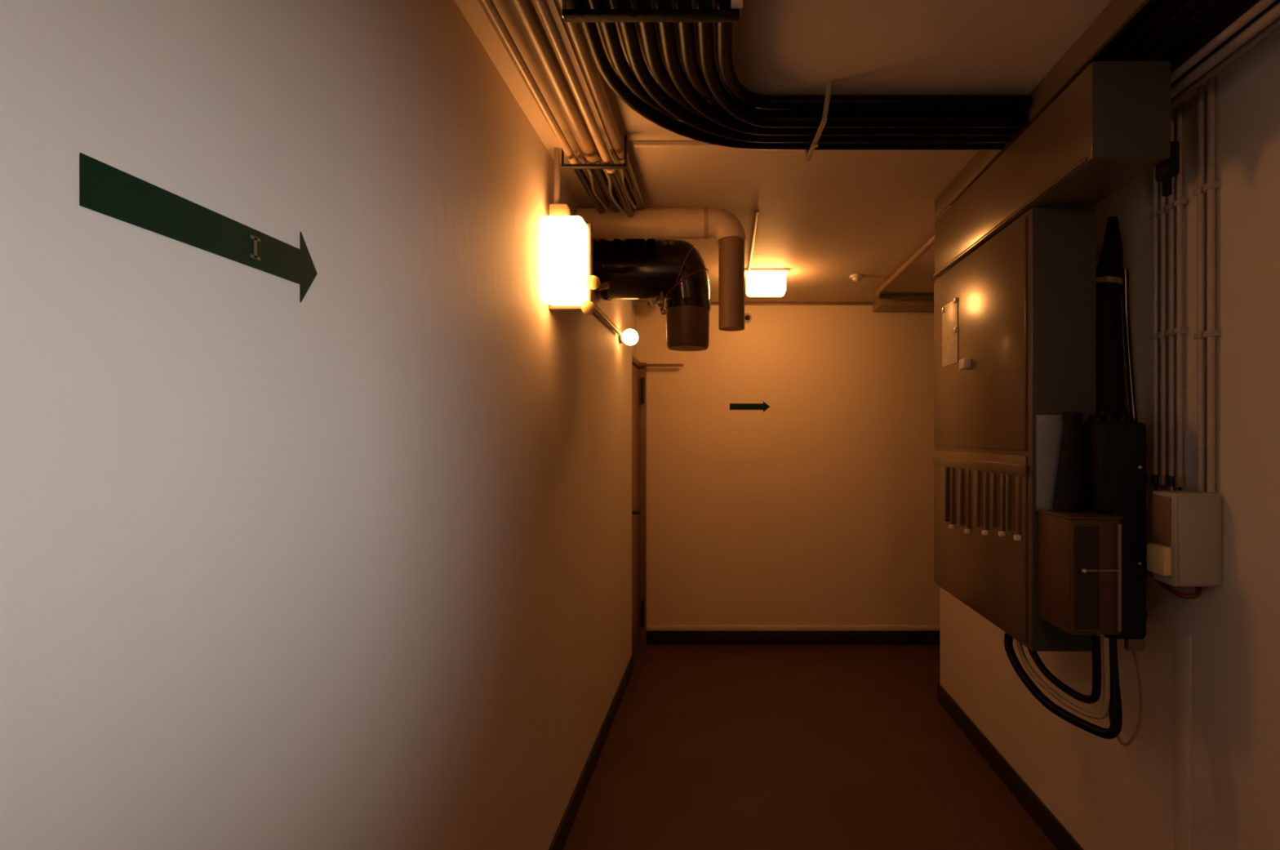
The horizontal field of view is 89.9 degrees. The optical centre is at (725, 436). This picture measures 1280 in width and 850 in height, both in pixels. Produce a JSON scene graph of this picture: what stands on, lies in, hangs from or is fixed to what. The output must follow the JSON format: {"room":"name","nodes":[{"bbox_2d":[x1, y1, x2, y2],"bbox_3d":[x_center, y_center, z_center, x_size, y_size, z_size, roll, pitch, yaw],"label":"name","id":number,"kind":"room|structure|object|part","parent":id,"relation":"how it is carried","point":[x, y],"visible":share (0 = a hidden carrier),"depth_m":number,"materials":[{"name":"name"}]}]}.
{"room":"utility corridor","nodes":[
{"label":"utility corridor","id":0,"kind":"room"},
{"bbox_2d":[0,0,631,849],"bbox_3d":[-0.700,0.267,0.740,0.200,2.467,6.680,0,0,0],"label":"wall","id":1,"kind":"structure","parent":0,"point":[348,565],"depth_m":0.89,"materials":[{"name":"paint"}]},
{"bbox_2d":[80,152,317,302],"bbox_3d":[-0.598,-0.239,0.761,0.002,0.100,0.342,0,0,0],"label":"direction arrow","id":2,"kind":"object","parent":1,"relation":"attached to","point":[108,190],"visible":1,"depth_m":0.70,"materials":[{"name":"green paint"}]},
{"bbox_2d":[541,147,599,314],"bbox_3d":[-0.508,-0.685,2.115,0.184,0.561,0.140,0,0,0],"label":"wall lamp","id":3,"kind":"object","parent":1,"relation":"attached to","point":[568,282],"visible":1,"depth_m":2.05,"materials":[{"name":"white glass"}]},
{"bbox_3d":[-0.528,-0.578,2.100,0.136,0.276,0.110,0,0,0],"label":"lamp glass","id":4,"kind":"part","parent":3,"relation":"part of","materials":[{"name":"white glass"}]},
{"bbox_2d":[548,654,633,849],"bbox_3d":[-0.594,1.450,0.740,0.012,0.100,6.680,0,0,0],"label":"baseboard","id":5,"kind":"structure","parent":1,"relation":"attached to","point":[562,832],"depth_m":2.74,"materials":[{"name":"black rubber"}]},
{"bbox_2d":[595,281,609,290],"bbox_3d":[-0.539,-0.648,2.635,0.122,0.104,0.370,0,0,0],"label":"bracket","id":6,"kind":"object","parent":1,"relation":"attached to","point":[605,285],"visible":0.19,"depth_m":2.61,"materials":[{"name":"grey metal"}]},
{"bbox_2d":[592,301,622,336],"bbox_3d":[-0.581,-0.568,2.869,0.032,0.039,1.261,0,0,0],"label":"conduit","id":7,"kind":"object","parent":1,"relation":"attached to","point":[597,310],"visible":0.34,"depth_m":3.06,"materials":[{"name":"grey metal"}]},
{"bbox_2d":[617,328,638,345],"bbox_3d":[-0.544,-0.560,3.584,0.112,0.092,0.091,0,0,23],"label":"lamp","id":8,"kind":"object","parent":1,"relation":"attached to","point":[629,336],"visible":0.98,"depth_m":3.55,"materials":[{"name":"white glass"}]},
{"bbox_2d":[617,331,624,343],"bbox_3d":[-0.587,-0.560,3.595,0.025,0.064,0.064,0,0,23],"label":"bulb socket","id":9,"kind":"object","parent":8,"relation":"attached to","point":[621,339],"depth_m":3.57,"materials":[{"name":"white ceramic"}]},
{"bbox_2d":[592,238,711,351],"bbox_3d":[-0.333,-0.673,3.000,0.530,0.516,0.288,0,0,0],"label":"flue pipe","id":10,"kind":"object","parent":1,"relation":"attached to","point":[633,270],"visible":0.98,"depth_m":2.90,"materials":[{"name":"black metal"}]},
{"bbox_2d":[654,291,666,315],"bbox_3d":[-0.296,-0.603,2.873,0.049,0.112,0.063,0,0,-22],"label":"valve","id":11,"kind":"object","parent":10,"relation":"attached to","point":[659,301],"visible":1,"depth_m":2.85,"materials":[{"name":"silver metal"}]},
{"bbox_3d":[-0.296,-0.605,2.860,0.040,0.040,0.040,0,0,0],"label":"knob","id":12,"kind":"part","parent":11,"relation":"part of","materials":[{"name":"silver metal"}]},
{"bbox_3d":[-0.287,-0.613,2.880,0.018,0.093,0.057,0,0,-7],"label":"stem","id":13,"kind":"part","parent":11,"relation":"part of","materials":[{"name":"silver metal"}]},
{"bbox_3d":[-0.177,-0.523,3.000,0.207,0.217,0.207,0,0,0],"label":"spout","id":14,"kind":"part","parent":10,"relation":"part of","materials":[{"name":"brown metal"}]},
{"bbox_2d":[575,207,746,331],"bbox_3d":[-0.257,-0.687,2.600,0.683,0.494,0.124,0,0,0],"label":"insulated pipe","id":15,"kind":"object","parent":1,"relation":"attached to","point":[720,224],"visible":0.98,"depth_m":2.55,"materials":[{"name":"paint"}]},
{"bbox_2d":[631,299,636,358],"bbox_3d":[-0.720,0.267,4.335,0.160,2.467,0.510,0,0,0],"label":"wall","id":16,"kind":"structure","parent":0,"point":[633,302],"depth_m":4.49,"materials":[{"name":"paint"}]},
{"bbox_2d":[631,355,683,655],"bbox_3d":[-0.469,0.485,4.335,0.338,2.030,0.506,0,0,0],"label":"door","id":17,"kind":"structure","parent":16,"relation":"in","point":[638,368],"depth_m":4.52,"materials":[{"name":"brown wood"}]},
{"bbox_3d":[-0.587,0.500,4.180,0.054,0.022,0.022,0,0,0],"label":"handle","id":18,"kind":"part","parent":17,"relation":"part of","materials":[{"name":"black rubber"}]},
{"bbox_3d":[-0.603,0.485,4.335,0.070,2.030,0.506,0,0,0],"label":"frame","id":19,"kind":"part","parent":17,"relation":"part of","materials":[{"name":"brown wood"}]},
{"bbox_2d":[454,0,1111,302],"bbox_3d":[1.150,-1.017,1.100,4.100,0.100,7.400,0,0,0],"label":"ceiling","id":20,"kind":"structure","parent":0,"point":[833,216],"depth_m":1.84,"materials":[{"name":"paint"}]},
{"bbox_2d":[560,134,626,168],"bbox_3d":[-0.421,-0.914,2.040,0.210,0.105,0.020,0,0,0],"label":"hanger","id":21,"kind":"object","parent":20,"relation":"attached to","point":[563,166],"visible":0.91,"depth_m":2.04,"materials":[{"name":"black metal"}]},
{"bbox_3d":[-0.522,-0.916,2.040,0.008,0.102,0.008,0,0,0],"label":"rod","id":22,"kind":"part","parent":21,"relation":"part of","materials":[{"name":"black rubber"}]},
{"bbox_2d":[478,0,655,307],"bbox_3d":[-0.498,-0.905,1.450,0.033,0.033,5.900,0,0,0],"label":"ceiling pipe","id":23,"kind":"object","parent":21,"relation":"on","point":[489,7],"visible":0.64,"depth_m":1.65,"materials":[{"name":"metal"}]},
{"bbox_2d":[506,0,664,306],"bbox_3d":[-0.436,-0.925,1.450,0.066,0.066,5.900,0,0,0],"label":"ceiling pipe","id":24,"kind":"object","parent":21,"relation":"on","point":[524,12],"visible":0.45,"depth_m":1.64,"materials":[{"name":"white metal"}]},
{"bbox_2d":[576,151,609,211],"bbox_3d":[-0.465,-0.893,2.260,0.029,0.025,0.481,0,0,0],"label":"wire","id":25,"kind":"object","parent":24,"relation":"attached to","point":[578,153],"visible":0.93,"depth_m":2.22,"materials":[{"name":"silver metal"}]},
{"bbox_2d":[531,0,665,301],"bbox_3d":[-0.380,-0.890,1.450,0.035,0.035,5.900,0,0,0],"label":"ceiling pipe","id":26,"kind":"object","parent":21,"relation":"attached to","point":[542,8],"visible":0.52,"depth_m":1.62,"materials":[{"name":"metal"}]},
{"bbox_2d":[595,156,625,215],"bbox_3d":[-0.402,-0.878,2.260,0.029,0.025,0.481,0,0,0],"label":"wire","id":27,"kind":"object","parent":26,"relation":"attached to","point":[597,158],"visible":0.93,"depth_m":2.22,"materials":[{"name":"silver metal"}]},
{"bbox_2d":[553,0,657,239],"bbox_3d":[-0.345,-0.930,1.450,0.051,0.051,5.900,0,0,0],"label":"ceiling pipe","id":28,"kind":"object","parent":21,"relation":"on","point":[590,73],"visible":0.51,"depth_m":1.72,"materials":[{"name":"white metal"}]},
{"bbox_2d":[609,148,636,208],"bbox_3d":[-0.359,-0.903,2.260,0.029,0.025,0.481,0,0,0],"label":"wire","id":29,"kind":"object","parent":28,"relation":"attached to","point":[611,150],"visible":0.89,"depth_m":2.19,"materials":[{"name":"silver metal"}]},
{"bbox_3d":[-0.320,-0.916,2.040,0.008,0.102,0.008,0,0,0],"label":"rod","id":30,"kind":"part","parent":21,"relation":"part of","materials":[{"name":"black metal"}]},
{"bbox_2d":[562,0,740,22],"bbox_3d":[-0.153,-0.916,1.317,0.370,0.101,0.025,0,0,0],"label":"cable tray","id":31,"kind":"object","parent":20,"relation":"attached to","point":[569,15],"visible":1,"depth_m":1.31,"materials":[{"name":"black metal"}]},
{"bbox_3d":[-0.333,-0.918,1.317,0.010,0.097,0.010,0,0,0],"label":"rod","id":32,"kind":"part","parent":31,"relation":"part of","materials":[{"name":"silver metal"}]},
{"bbox_2d":[591,0,706,119],"bbox_3d":[-0.150,-0.918,0.362,0.966,0.076,3.622,0,0,18],"label":"power cable","id":33,"kind":"object","parent":31,"relation":"on","point":[608,30],"visible":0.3,"depth_m":1.50,"materials":[{"name":"black rubber"}]},
{"bbox_2d":[632,0,729,115],"bbox_3d":[-0.084,-0.918,0.322,0.910,0.076,3.552,0,0,17],"label":"power cable","id":34,"kind":"object","parent":31,"relation":"on","point":[655,64],"visible":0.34,"depth_m":1.49,"materials":[{"name":"black rubber"}]},
{"bbox_2d":[570,0,1005,150],"bbox_3d":[-0.183,-0.898,0.382,0.994,0.036,3.658,0,0,18],"label":"power cable","id":35,"kind":"object","parent":31,"relation":"on","point":[589,31],"visible":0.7,"depth_m":1.84,"materials":[{"name":"black rubber"}]},
{"bbox_2d":[612,0,1012,142],"bbox_3d":[-0.117,-0.898,0.342,0.939,0.036,3.587,0,0,17],"label":"power cable","id":36,"kind":"object","parent":31,"relation":"on","point":[628,31],"visible":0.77,"depth_m":1.85,"materials":[{"name":"black rubber"}]},
{"bbox_2d":[653,0,1019,135],"bbox_3d":[-0.050,-0.898,0.302,0.882,0.036,3.517,0,0,16],"label":"power cable","id":37,"kind":"object","parent":31,"relation":"on","point":[666,29],"visible":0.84,"depth_m":1.82,"materials":[{"name":"black rubber"}]},
{"bbox_2d":[674,0,1023,113],"bbox_3d":[0.373,-0.918,0.174,0.958,0.076,3.348,0,0,0],"label":"power cable","id":38,"kind":"object","parent":31,"relation":"on","point":[685,29],"visible":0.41,"depth_m":1.65,"materials":[{"name":"black rubber"}]},
{"bbox_2d":[694,0,1027,127],"bbox_3d":[0.395,-0.898,0.163,0.915,0.036,3.325,0,0,0],"label":"power cable","id":39,"kind":"object","parent":31,"relation":"on","point":[704,29],"visible":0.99,"depth_m":1.79,"materials":[{"name":"black rubber"}]},
{"bbox_2d":[715,0,1031,109],"bbox_3d":[0.416,-0.918,0.151,0.872,0.076,3.301,0,0,0],"label":"power cable","id":40,"kind":"object","parent":31,"relation":"on","point":[723,29],"visible":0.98,"depth_m":1.77,"materials":[{"name":"black rubber"}]},
{"bbox_2d":[633,140,729,147],"bbox_3d":[0.275,-0.959,2.085,1.150,0.016,0.020,0,0,0],"label":"ceiling beam","id":41,"kind":"structure","parent":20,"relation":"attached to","point":[637,144],"depth_m":2.08,"materials":[{"name":"paint"}]},
{"bbox_2d":[731,0,742,8],"bbox_3d":[0.024,-0.921,1.270,0.024,0.092,0.060,0,0,0],"label":"bracket","id":42,"kind":"object","parent":20,"relation":"attached to","point":[735,3],"visible":1,"depth_m":1.29,"materials":[{"name":"grey metal"}]},
{"bbox_2d":[746,208,759,271],"bbox_3d":[0.135,-0.955,3.167,0.018,0.018,0.975,0,0,0],"label":"conduit","id":43,"kind":"object","parent":20,"relation":"attached to","point":[757,210],"visible":1,"depth_m":3.03,"materials":[{"name":"paint"}]},
{"bbox_2d":[744,268,790,296],"bbox_3d":[0.238,-0.899,3.730,0.267,0.135,0.160,0,0,0],"label":"ceiling lamp","id":44,"kind":"object","parent":20,"relation":"attached to","point":[759,282],"visible":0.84,"depth_m":3.66,"materials":[{"name":"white glass"}]},
{"bbox_3d":[0.238,-0.961,3.730,0.267,0.012,0.160,0,0,0],"label":"mounting plate","id":45,"kind":"part","parent":44,"relation":"part of","materials":[{"name":"white plastic"}]},
{"bbox_2d":[805,82,832,161],"bbox_3d":[0.265,-0.907,1.862,0.027,0.113,0.271,0,0,-6],"label":"strap","id":46,"kind":"object","parent":20,"relation":"attached to","point":[815,144],"visible":0.83,"depth_m":1.75,"materials":[{"name":"silver metal"}]},
{"bbox_2d":[849,274,863,281],"bbox_3d":[0.790,-0.949,3.820,0.080,0.036,0.080,0,0,0],"label":"smoke detector","id":47,"kind":"object","parent":20,"relation":"attached to","point":[855,277],"visible":1,"depth_m":3.80,"materials":[{"name":"white plastic"}]},
{"bbox_2d":[872,298,933,311],"bbox_3d":[1.980,-0.931,4.465,1.840,0.068,0.210,0,0,0],"label":"duct","id":48,"kind":"object","parent":20,"relation":"attached to","point":[878,304],"visible":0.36,"depth_m":4.39,"materials":[{"name":"brown paint"}]},
{"bbox_2d":[875,233,934,299],"bbox_3d":[1.991,-0.945,3.484,2.018,0.036,1.668,0,0,0],"label":"conduit","id":49,"kind":"object","parent":20,"relation":"attached to","point":[930,242],"visible":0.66,"depth_m":3.84,"materials":[{"name":"brown paint"}]},
{"bbox_2d":[934,0,1279,218],"bbox_3d":[1.036,-0.928,0.500,0.359,0.076,4.200,0,0,0],"label":"channel","id":50,"kind":"object","parent":20,"relation":"attached to","point":[1115,16],"visible":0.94,"depth_m":1.57,"materials":[{"name":"metal"}]},
{"bbox_2d":[933,61,1170,277],"bbox_3d":[0.945,-0.763,2.041,0.190,0.227,1.118,0,0,0],"label":"duct","id":51,"kind":"object","parent":50,"relation":"attached to","point":[1110,126],"visible":0.95,"depth_m":1.60,"materials":[{"name":"metal"}]},
{"bbox_2d":[932,207,1096,651],"bbox_3d":[0.928,-0.020,2.186,0.213,1.240,0.828,0,0,0],"label":"electrical cabinet","id":52,"kind":"object","parent":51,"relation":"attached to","point":[1015,319],"visible":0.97,"depth_m":1.90,"materials":[{"name":"metal"}]},
{"bbox_2d":[944,466,954,524],"bbox_3d":[0.845,0.220,2.395,0.011,0.210,0.082,0,0,0],"label":"vent","id":53,"kind":"object","parent":52,"relation":"attached to","point":[948,470],"depth_m":2.40,"materials":[{"name":"metal"}]},
{"bbox_3d":[0.847,-0.388,2.395,0.003,0.235,0.160,0,0,0],"label":"label plate","id":54,"kind":"part","parent":52,"relation":"part of","materials":[{"name":"metal"}]},
{"bbox_2d":[959,468,970,528],"bbox_3d":[0.845,0.216,2.240,0.011,0.203,0.082,0,0,0],"label":"vent","id":55,"kind":"object","parent":52,"relation":"attached to","point":[964,473],"depth_m":2.24,"materials":[{"name":"metal"}]},
{"bbox_3d":[0.835,-0.253,2.215,0.026,0.035,0.050,0,0,0],"label":"knob","id":56,"kind":"part","parent":52,"relation":"part of","materials":[{"name":"white plastic"}]},
{"bbox_3d":[0.846,0.096,2.190,0.008,0.032,0.800,0,0,0],"label":"rail","id":57,"kind":"part","parent":52,"relation":"part of","materials":[{"name":"metal"}]},
{"bbox_3d":[0.852,-0.292,2.192,0.008,0.665,0.785,0,0,0],"label":"door","id":58,"kind":"part","parent":52,"relation":"part of","materials":[{"name":"metal"}]},
{"bbox_3d":[0.852,0.320,2.192,0.008,0.530,0.785,0,0,0],"label":"door","id":59,"kind":"part","parent":52,"relation":"part of","materials":[{"name":"metal"}]},
{"bbox_2d":[975,471,988,529],"bbox_3d":[0.845,0.207,2.090,0.011,0.185,0.082,0,0,0],"label":"vent","id":60,"kind":"object","parent":52,"relation":"attached to","point":[981,477],"depth_m":2.10,"materials":[{"name":"metal"}]},
{"bbox_2d":[991,472,1021,533],"bbox_3d":[0.845,0.200,1.913,0.011,0.170,0.185,0,0,0],"label":"vent","id":61,"kind":"object","parent":52,"relation":"attached to","point":[1006,487],"depth_m":1.90,"materials":[{"name":"metal"}]},
{"bbox_2d":[1035,414,1064,509],"bbox_3d":[0.910,0.072,1.767,0.089,0.265,0.008,0,0,0],"label":"plate","id":62,"kind":"object","parent":52,"relation":"attached to","point":[1049,428],"visible":0.59,"depth_m":1.77,"materials":[{"name":"silver metal"}]},
{"bbox_2d":[1016,636,1110,719],"bbox_3d":[0.920,0.623,1.769,0.037,0.222,0.340,0,0,-15],"label":"cable","id":63,"kind":"object","parent":52,"relation":"hanging from","point":[1106,663],"visible":0.96,"depth_m":1.64,"materials":[{"name":"beige plastic"}]},
{"bbox_2d":[1004,632,1122,738],"bbox_3d":[0.919,0.638,1.773,0.070,0.258,0.398,0,0,-21],"label":"cable","id":64,"kind":"object","parent":52,"relation":"hanging from","point":[1114,729],"visible":0.96,"depth_m":1.64,"materials":[{"name":"black rubber"}]},
{"bbox_2d":[1026,635,1101,703],"bbox_3d":[0.925,0.606,1.761,0.027,0.188,0.296,0,0,-9],"label":"cable","id":65,"kind":"object","parent":52,"relation":"hanging from","point":[1094,697],"visible":0.88,"depth_m":1.63,"materials":[{"name":"black rubber"}]},
{"bbox_3d":[0.946,-0.020,1.773,0.177,1.238,0.003,0,0,0],"label":"panel","id":66,"kind":"part","parent":52,"relation":"part of","materials":[{"name":"grey metal"}]},
{"bbox_2d":[1035,509,1123,634],"bbox_3d":[0.931,0.351,1.675,0.135,0.298,0.185,0,0,0],"label":"box","id":67,"kind":"object","parent":52,"relation":"attached to","point":[1080,552],"visible":1,"depth_m":1.60,"materials":[{"name":"paint"}]},
{"bbox_2d":[1052,411,1083,511],"bbox_3d":[0.933,0.067,1.730,0.076,0.268,0.066,0,0,0],"label":"housing","id":68,"kind":"object","parent":67,"relation":"on","point":[1067,494],"visible":1,"depth_m":1.71,"materials":[{"name":"black"}]},
{"bbox_3d":[0.931,0.205,1.680,0.135,0.006,0.176,0,0,0],"label":"lid","id":69,"kind":"part","parent":67,"relation":"part of","materials":[{"name":"brown wood"}]},
{"bbox_3d":[0.907,0.355,1.597,0.074,0.270,0.007,0,0,0],"label":"frame","id":70,"kind":"part","parent":67,"relation":"part of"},
{"bbox_3d":[0.907,0.355,1.597,0.060,0.256,0.005,0,0,0],"label":"door","id":71,"kind":"part","parent":67,"relation":"part of","materials":[{"name":"black metal"}]},
{"bbox_2d":[1080,408,1148,650],"bbox_3d":[1.046,0.242,1.706,0.136,0.635,0.125,0,0,0],"label":"box","id":72,"kind":"object","parent":52,"relation":"attached to","point":[1114,477],"visible":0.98,"depth_m":1.65,"materials":[{"name":"black metal"}]},
{"bbox_2d":[1104,634,1111,722],"bbox_3d":[1.006,0.630,1.653,0.027,0.226,0.081,0,0,19],"label":"conductor","id":73,"kind":"object","parent":72,"relation":"hanging from","point":[1109,710],"visible":0.05,"depth_m":1.63,"materials":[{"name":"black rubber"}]},
{"bbox_2d":[1116,650,1142,746],"bbox_3d":[1.075,0.679,1.700,0.098,0.295,0.020,0,0,-7],"label":"cable","id":74,"kind":"object","parent":72,"relation":"hanging from","point":[1137,726],"visible":0.62,"depth_m":1.71,"materials":[{"name":"brown plastic"}]},
{"bbox_3d":[0.948,-0.763,1.483,0.182,0.225,0.003,0,0,0],"label":"panel","id":75,"kind":"part","parent":51,"relation":"part of","materials":[{"name":"grey metal"}]},
{"bbox_2d":[1155,141,1179,196],"bbox_3d":[1.060,-0.640,1.525,0.029,0.120,0.050,0,0,0],"label":"fitting","id":76,"kind":"object","parent":51,"relation":"attached to","point":[1169,168],"visible":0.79,"depth_m":1.51,"materials":[{"name":"black plastic"}]},
{"bbox_2d":[951,0,1158,204],"bbox_3d":[0.895,-0.928,0.500,0.039,0.039,4.000,0,0,0],"label":"cable","id":77,"kind":"object","parent":50,"relation":"attached to","point":[1146,8],"visible":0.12,"depth_m":1.47,"materials":[{"name":"black plastic"}]},
{"bbox_2d":[1098,0,1181,61],"bbox_3d":[0.942,-0.928,0.500,0.039,0.039,4.000,0,0,0],"label":"cable","id":78,"kind":"object","parent":50,"relation":"attached to","point":[1161,8],"visible":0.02,"depth_m":1.43,"materials":[{"name":"black plastic"}]},
{"bbox_2d":[1118,0,1203,61],"bbox_3d":[0.989,-0.928,0.500,0.039,0.039,4.000,0,0,0],"label":"cable","id":79,"kind":"object","parent":50,"relation":"attached to","point":[1184,7],"visible":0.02,"depth_m":1.43,"materials":[{"name":"black plastic"}]},
{"bbox_2d":[1137,0,1226,61],"bbox_3d":[1.036,-0.928,0.500,0.039,0.039,4.000,0,0,0],"label":"cable","id":80,"kind":"object","parent":50,"relation":"attached to","point":[1206,7],"visible":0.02,"depth_m":1.43,"materials":[{"name":"black plastic"}]},
{"bbox_2d":[1156,0,1248,65],"bbox_3d":[1.083,-0.928,0.500,0.039,0.039,4.000,0,0,0],"label":"cable","id":81,"kind":"object","parent":50,"relation":"attached to","point":[1227,8],"visible":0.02,"depth_m":1.43,"materials":[{"name":"black plastic"}]},
{"bbox_2d":[1170,0,1275,83],"bbox_3d":[1.099,-0.867,0.103,0.048,0.030,3.206,0,0,0],"label":"conduit","id":82,"kind":"object","parent":50,"relation":"attached to","point":[1261,5],"visible":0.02,"depth_m":1.38,"materials":[{"name":"grey metal"}]},
{"bbox_2d":[1170,1,1279,98],"bbox_3d":[1.132,-0.857,0.103,0.052,0.034,3.207,0,0,0],"label":"conduit","id":83,"kind":"object","parent":50,"relation":"attached to","point":[1273,13],"visible":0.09,"depth_m":1.40,"materials":[{"name":"grey metal"}]},
{"bbox_2d":[636,302,940,630],"bbox_3d":[1.150,0.267,4.665,4.100,2.467,0.150,0,0,0],"label":"wall","id":84,"kind":"structure","parent":0,"point":[815,507],"depth_m":4.59,"materials":[{"name":"paint"}]},
{"bbox_2d":[744,312,751,323],"bbox_3d":[0.155,-0.855,4.572,0.070,0.070,0.036,0,0,0],"label":"wall sensor","id":85,"kind":"object","parent":84,"relation":"attached to","point":[748,317],"visible":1,"depth_m":4.58,"materials":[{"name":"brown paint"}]},
{"bbox_2d":[729,401,769,411],"bbox_3d":[0.178,-0.216,4.589,0.292,0.080,0.001,0,0,0],"label":"direction arrow","id":86,"kind":"object","parent":84,"relation":"attached to","point":[764,406],"visible":1,"depth_m":4.59,"materials":[{"name":"green"}]},
{"bbox_2d":[647,302,872,305],"bbox_3d":[1.320,-0.958,4.582,3.760,0.018,0.016,0,0,0],"label":"trim","id":87,"kind":"structure","parent":84,"relation":"attached to","point":[648,303],"depth_m":4.57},
{"bbox_2d":[646,630,940,644],"bbox_3d":[1.312,1.450,4.584,3.775,0.100,0.012,0,0,0],"label":"baseboard","id":88,"kind":"structure","parent":84,"relation":"attached to","point":[653,637],"depth_m":4.58,"materials":[{"name":"black rubber"}]},
{"bbox_2d":[647,625,940,630],"bbox_3d":[1.320,1.383,4.586,3.760,0.035,0.008,0,0,0],"label":"trim","id":89,"kind":"structure","parent":84,"relation":"attached to","point":[649,627],"depth_m":4.58,"materials":[{"name":"paint"}]},
{"bbox_2d":[563,644,1057,849],"bbox_3d":[1.150,1.550,1.100,4.100,0.100,7.400,0,0,0],"label":"floor","id":90,"kind":"structure","parent":0,"point":[706,747],"depth_m":2.92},
{"bbox_2d":[940,26,1279,849],"bbox_3d":[1.317,0.267,0.500,0.200,2.467,6.200,0,0,0],"label":"wall","id":91,"kind":"structure","parent":0,"point":[1107,793],"depth_m":1.62,"materials":[{"name":"paint"}]},
{"bbox_2d":[937,683,1084,849],"bbox_3d":[1.311,1.450,1.981,0.212,0.100,3.262,0,0,0],"label":"baseboard","id":92,"kind":"structure","parent":91,"relation":"attached to","point":[1047,822],"depth_m":2.68,"materials":[{"name":"black rubber"}]},
{"bbox_2d":[1096,216,1125,413],"bbox_3d":[1.136,-0.276,1.879,0.097,0.758,0.124,0,0,0],"label":"cable termination","id":93,"kind":"object","parent":91,"relation":"attached to","point":[1110,390],"visible":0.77,"depth_m":1.86,"materials":[{"name":"black rubber"}]},
{"bbox_2d":[1121,268,1137,422],"bbox_3d":[1.198,-0.224,1.876,0.025,0.552,0.071,0,0,0],"label":"cable","id":94,"kind":"object","parent":91,"relation":"attached to","point":[1125,295],"visible":0.82,"depth_m":1.89,"materials":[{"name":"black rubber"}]},
{"bbox_2d":[1149,167,1159,484],"bbox_3d":[1.205,-0.377,1.776,0.025,1.017,0.024,0,0,0],"label":"conduit","id":95,"kind":"object","parent":91,"relation":"attached to","point":[1154,477],"visible":0.75,"depth_m":1.77,"materials":[{"name":"white plastic"}]},
{"bbox_2d":[1157,181,1168,484],"bbox_3d":[1.205,-0.377,1.745,0.025,1.017,0.024,0,0,0],"label":"conduit","id":96,"kind":"object","parent":91,"relation":"attached to","point":[1162,477],"visible":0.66,"depth_m":1.74,"materials":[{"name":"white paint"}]},
{"bbox_2d":[1164,115,1176,485],"bbox_3d":[1.205,-0.377,1.713,0.025,1.017,0.024,0,0,0],"label":"conduit","id":97,"kind":"object","parent":91,"relation":"attached to","point":[1171,477],"visible":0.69,"depth_m":1.71,"materials":[{"name":"white plastic"}]},
{"bbox_2d":[1173,100,1187,486],"bbox_3d":[1.205,-0.377,1.682,0.025,1.017,0.024,0,0,0],"label":"conduit","id":98,"kind":"object","parent":91,"relation":"attached to","point":[1180,201],"visible":0.96,"depth_m":1.68,"materials":[{"name":"grey metal"}]},
{"bbox_2d":[1173,628,1191,849],"bbox_3d":[1.216,0.960,1.690,0.002,0.880,0.060,0,0,0],"label":"trim","id":99,"kind":"structure","parent":91,"relation":"attached to","point":[1182,641],"depth_m":1.69,"materials":[{"name":"paint"}]},
{"bbox_2d":[1146,490,1221,586],"bbox_3d":[1.148,0.254,1.595,0.136,0.229,0.090,0,0,0],"label":"junction box","id":100,"kind":"object","parent":91,"relation":"attached to","point":[1185,548],"visible":1,"depth_m":1.55,"materials":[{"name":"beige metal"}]},
{"bbox_2d":[1154,484,1157,490],"bbox_3d":[1.183,0.190,1.710,0.017,0.112,0.145,0,0,13],"label":"wire","id":101,"kind":"object","parent":100,"relation":"attached to","point":[1155,485],"visible":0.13,"depth_m":1.77,"materials":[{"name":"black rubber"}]},
{"bbox_3d":[1.098,0.210,1.600,0.008,0.120,0.060,0,0,0],"label":"plate","id":102,"kind":"part","parent":100,"relation":"part of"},
{"bbox_2d":[1146,564,1202,599],"bbox_3d":[1.134,0.371,1.628,0.058,0.063,0.146,0,0,-30],"label":"cable","id":103,"kind":"object","parent":100,"relation":"attached to","point":[1197,593],"visible":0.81,"depth_m":1.58,"materials":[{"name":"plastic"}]},
{"bbox_3d":[1.159,0.254,1.553,0.103,0.217,0.006,0,0,0],"label":"lid","id":104,"kind":"part","parent":100,"relation":"part of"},
{"bbox_2d":[1193,84,1206,491],"bbox_3d":[1.204,-0.373,1.606,0.026,1.023,0.024,0,0,0],"label":"conduit","id":105,"kind":"object","parent":91,"relation":"attached to","point":[1198,192],"visible":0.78,"depth_m":1.60,"materials":[{"name":"grey metal"}]},
{"bbox_2d":[1203,77,1219,492],"bbox_3d":[1.204,-0.373,1.574,0.026,1.023,0.024,0,0,0],"label":"conduit","id":106,"kind":"object","parent":91,"relation":"attached to","point":[1211,184],"visible":0.98,"depth_m":1.57,"materials":[{"name":"grey metal"}]},
{"bbox_2d":[1170,16,1279,118],"bbox_3d":[1.174,-0.865,0.103,0.048,0.030,3.206,0,0,0],"label":"conduit","id":107,"kind":"object","parent":91,"relation":"attached to","point":[1275,24],"visible":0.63,"depth_m":1.47,"materials":[{"name":"grey metal"}]}
]}

